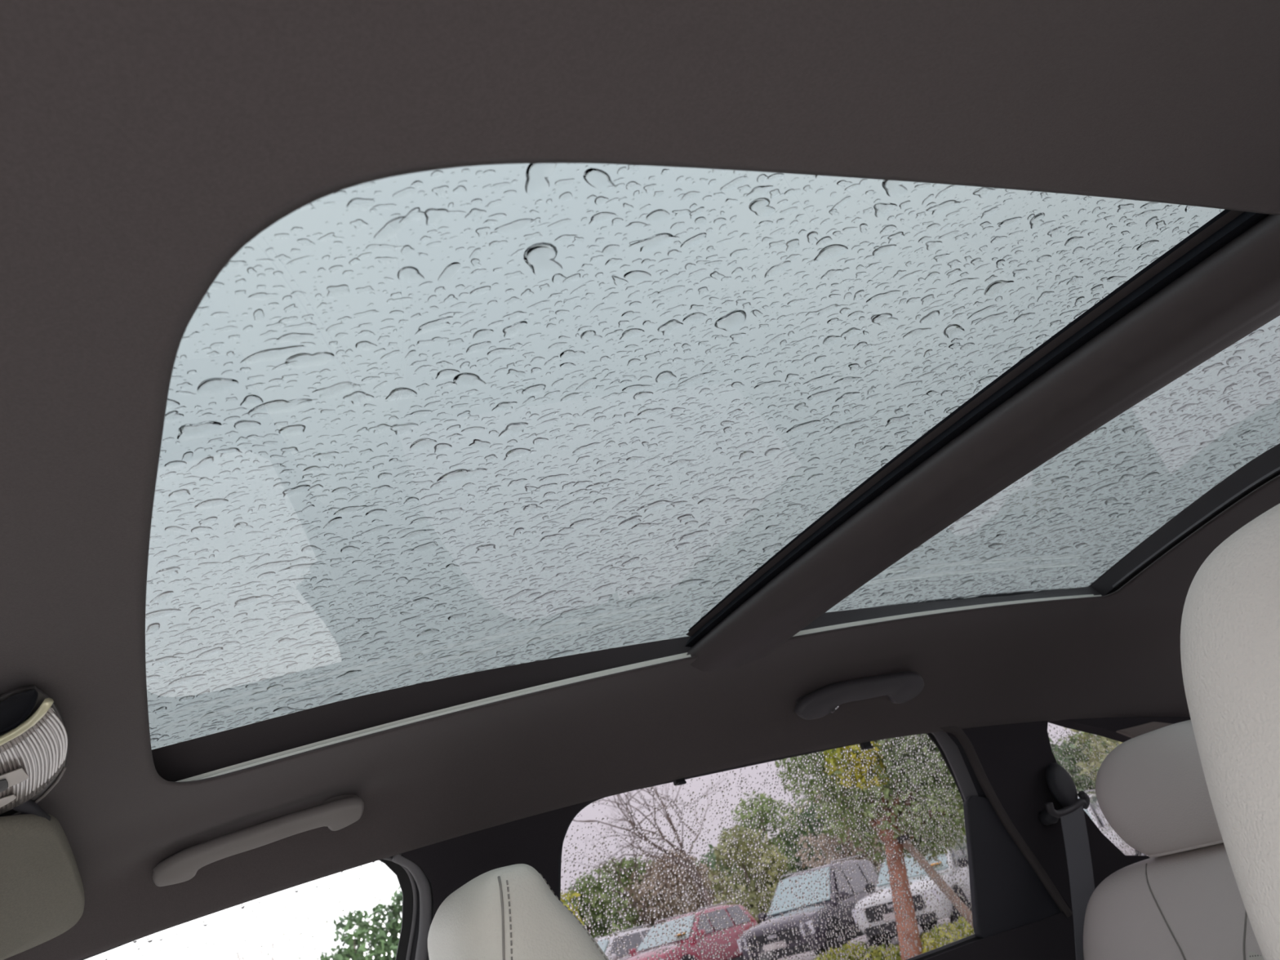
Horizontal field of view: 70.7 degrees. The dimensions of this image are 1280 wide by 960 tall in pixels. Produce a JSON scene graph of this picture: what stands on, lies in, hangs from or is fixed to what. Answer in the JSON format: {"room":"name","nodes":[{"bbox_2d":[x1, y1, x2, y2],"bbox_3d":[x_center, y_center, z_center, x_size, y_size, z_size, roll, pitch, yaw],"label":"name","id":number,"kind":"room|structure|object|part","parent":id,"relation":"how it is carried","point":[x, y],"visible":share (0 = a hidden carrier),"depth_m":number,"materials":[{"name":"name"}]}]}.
{"room":"car interior","nodes":[
{"label":"car interior","id":0,"kind":"room"},
{"bbox_2d":[79,716,1191,959],"bbox_3d":[0.171,0.990,1.340,2.920,1.068,0.248,-1,-30,-27],"label":"door frame","id":1,"kind":"structure","parent":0,"point":[1015,758],"depth_m":1.70,"materials":[{"name":"plastic"}]},
{"bbox_2d":[379,853,434,959],"bbox_3d":[-0.667,0.732,1.029,0.897,0.430,0.126,-1,-30,-27],"label":"window","id":2,"kind":"structure","parent":1,"relation":"in","point":[417,917],"depth_m":1.25,"materials":[{"name":"rubber"}]},
{"bbox_2d":[103,861,402,959],"bbox_3d":[-0.672,0.743,1.046,0.886,0.424,0.080,-1,-30,-26],"label":"raindrops","id":3,"kind":"object","parent":2,"relation":"attached to","point":[149,940],"visible":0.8,"depth_m":1.21,"materials":[{"name":"liquid"}]},
{"bbox_3d":[-0.340,0.604,1.253,0.056,0.160,0.039,-1,-30,-27],"label":"door frame","id":4,"kind":"part","parent":2,"relation":"part of","materials":[{"name":"black rubber"}]},
{"bbox_2d":[672,777,686,785],"bbox_3d":[0.065,0.488,1.464,0.017,0.014,0.017,-1,-30,-27],"label":"hook","id":5,"kind":"object","parent":1,"relation":"attached to","point":[680,781],"visible":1,"depth_m":1.46,"materials":[{"name":"black plastic"}]},
{"bbox_2d":[557,725,1071,959],"bbox_3d":[0.326,0.666,1.543,1.038,0.404,0.128,-1,-30,-27],"label":"window","id":6,"kind":"structure","parent":1,"relation":"in","point":[904,847],"depth_m":1.56,"materials":[{"name":"clear glass"}]},
{"bbox_3d":[0.521,0.824,1.584,0.214,0.009,0.005,-1,-30,-27],"label":"sill rail","id":7,"kind":"part","parent":6,"relation":"part of","materials":[{"name":"grey plastic"}]},
{"bbox_3d":[0.583,0.552,1.727,0.019,0.162,0.082,-34,-32,32],"label":"frame","id":8,"kind":"part","parent":6,"relation":"part of","materials":[{"name":"black rubber"}]},
{"bbox_3d":[0.530,0.828,1.575,0.212,0.018,0.017,-1,-30,-27],"label":"sill trim","id":9,"kind":"part","parent":6,"relation":"part of","materials":[{"name":"black plastic"}]},
{"bbox_3d":[0.597,0.543,1.726,0.029,0.155,0.099,-33,-31,32],"label":"sash trim","id":10,"kind":"part","parent":6,"relation":"part of","materials":[{"name":"grey plastic"}]},
{"bbox_3d":[0.694,0.717,1.701,0.238,0.245,0.064,-1,-30,-27],"label":"corner panel","id":11,"kind":"part","parent":6,"relation":"part of","materials":[{"name":"grey plastic"}]},
{"bbox_2d":[859,741,873,750],"bbox_3d":[0.412,0.482,1.639,0.017,0.014,0.017,-1,-30,-27],"label":"hook","id":12,"kind":"object","parent":1,"relation":"attached to","point":[865,745],"visible":1,"depth_m":1.64,"materials":[{"name":"black plastic"}]},
{"bbox_2d":[1038,763,1094,959],"bbox_3d":[0.816,0.763,1.674,0.255,0.453,0.049,-1,-30,-27],"label":"belt","id":13,"kind":"object","parent":1,"relation":"hanging from","point":[1060,784],"visible":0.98,"depth_m":1.71,"materials":[{"name":"grey fabric"}]},
{"bbox_2d":[1047,722,1147,855],"bbox_3d":[1.057,0.657,1.943,0.532,0.329,0.057,1,-31,-30],"label":"window","id":14,"kind":"structure","parent":1,"relation":"in","point":[1082,754],"depth_m":1.89,"materials":[{"name":"clear glass"}]},
{"bbox_2d":[0,0,1279,959],"bbox_3d":[0.427,0.123,0.968,2.673,0.289,1.503,-1,-30,-27],"label":"ceiling","id":15,"kind":"structure","parent":0,"point":[144,144],"depth_m":0.40,"materials":[{"name":"fabric"}]},
{"bbox_2d":[0,684,68,816],"bbox_3d":[-0.512,0.236,0.715,0.103,0.051,0.415,4,-33,-34],"label":"console","id":16,"kind":"object","parent":15,"relation":"attached to","point":[34,744],"visible":0.96,"depth_m":0.65,"materials":[{"name":"grey plastic"}]},
{"bbox_2d":[0,799,84,959],"bbox_3d":[-0.649,0.406,0.820,0.228,0.132,0.404,-1,-30,-27],"label":"sun visor","id":17,"kind":"object","parent":15,"relation":"attached to","point":[42,897],"visible":0.96,"depth_m":0.86,"materials":[{"name":"fabric"}]},
{"bbox_3d":[-0.518,0.280,0.765,0.013,0.025,0.044,-15,-26,0],"label":"pivot arm","id":18,"kind":"part","parent":17,"relation":"part of","materials":[{"name":"grey plastic"}]},
{"bbox_2d":[152,794,364,886],"bbox_3d":[-0.475,0.439,1.124,0.253,0.079,0.061,-5,-28,-19],"label":"handle","id":19,"kind":"object","parent":15,"relation":"attached to","point":[336,813],"visible":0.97,"depth_m":1.10,"materials":[{"name":"grey plastic"}]},
{"bbox_2d":[151,586,1102,782],"bbox_3d":[0.179,0.281,1.365,1.662,0.150,0.114,-1,-30,-28],"label":"trim","id":20,"kind":"structure","parent":15,"relation":"attached to","point":[243,747],"depth_m":1.10,"materials":[{"name":"grey plastic"}]},
{"bbox_2d":[794,671,924,719],"bbox_3d":[0.377,0.368,1.565,0.274,0.063,0.071,-1,-30,-27],"label":"handle","id":21,"kind":"object","parent":15,"relation":"attached to","point":[900,687],"visible":0.99,"depth_m":1.54,"materials":[{"name":"grey plastic"}]},
{"bbox_2d":[684,209,1279,671],"bbox_3d":[0.352,0.005,1.001,0.190,0.088,0.930,2,-31,-31],"label":"trim","id":22,"kind":"structure","parent":15,"relation":"attached to","point":[1219,285],"depth_m":0.85,"materials":[{"name":"black plastic"}]},
{"bbox_2d":[1091,443,1279,595],"bbox_3d":[1.030,-0.026,1.361,0.223,0.057,1.060,-1,-30,-27],"label":"trim","id":23,"kind":"structure","parent":15,"relation":"attached to","point":[1265,467],"depth_m":1.48,"materials":[{"name":"grey plastic"}]},
{"bbox_3d":[0.412,0.117,0.964,3.100,0.374,1.720,-1,-30,-27],"label":"roof","id":24,"kind":"structure","parent":0,"visible":0},
{"bbox_2d":[145,163,1225,749],"bbox_3d":[-0.043,0.028,0.797,0.840,0.117,1.040,-1,-30,-27],"label":"window","id":25,"kind":"structure","parent":24,"relation":"attached to","point":[421,427],"depth_m":0.66,"materials":[{"name":"clear glass"}]},
{"bbox_2d":[826,315,1279,612],"bbox_3d":[0.769,-0.037,1.240,0.890,0.034,1.040,-1,-30,-27],"label":"window","id":26,"kind":"structure","parent":24,"relation":"attached to","point":[1068,521],"depth_m":1.32,"materials":[{"name":"clear glass"}]},
{"bbox_3d":[0.358,1.059,0.326,3.500,0.040,1.600,-1,-30,-27],"label":"floor","id":27,"kind":"structure","parent":0,"visible":0},
{"bbox_2d":[427,863,608,959],"bbox_3d":[-0.330,0.822,0.626,0.886,0.904,0.543,-1,-30,-27],"label":"seat","id":28,"kind":"object","parent":27,"relation":"on","point":[510,912],"visible":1,"depth_m":0.85,"materials":[{"name":"grey leather"}]},
{"bbox_2d":[1083,720,1264,959],"bbox_3d":[0.730,0.807,1.170,0.663,0.907,0.612,-1,-30,-27],"label":"seat","id":29,"kind":"object","parent":27,"relation":"on","point":[1184,901],"visible":0.7,"depth_m":1.40,"materials":[{"name":"grey leather"}]},
{"bbox_3d":[0.876,0.817,1.235,0.330,0.578,0.605,-1,-30,-27],"label":"backrest","id":30,"kind":"part","parent":29,"relation":"part of","materials":[{"name":"grey leather"}]},
{"bbox_2d":[1180,503,1279,959],"bbox_3d":[0.195,0.413,0.167,0.979,0.954,0.537,-1,-30,-27],"label":"seat","id":31,"kind":"object","parent":27,"relation":"on","point":[1230,626],"visible":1,"depth_m":0.56,"materials":[{"name":"leather"}]},
{"label":"ground","id":32,"kind":"structure","parent":0,"visible":0},
{"bbox_2d":[320,908,396,959],"bbox_3d":[-9.491,16.920,30.295,3.248,4.673,3.493,-20,-27,10],"label":"tree","id":33,"kind":"object","parent":32,"relation":"on","point":[351,952],"visible":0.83,"depth_m":30.65,"materials":[{"name":"green plant"}]},
{"bbox_2d":[361,885,402,959],"bbox_3d":[-8.072,16.873,31.581,3.726,5.216,2.640,-23,-27,16],"label":"tree","id":34,"kind":"object","parent":32,"relation":"on","point":[393,926],"visible":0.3,"depth_m":32.09,"materials":[{"name":"green plant"}]}
]}

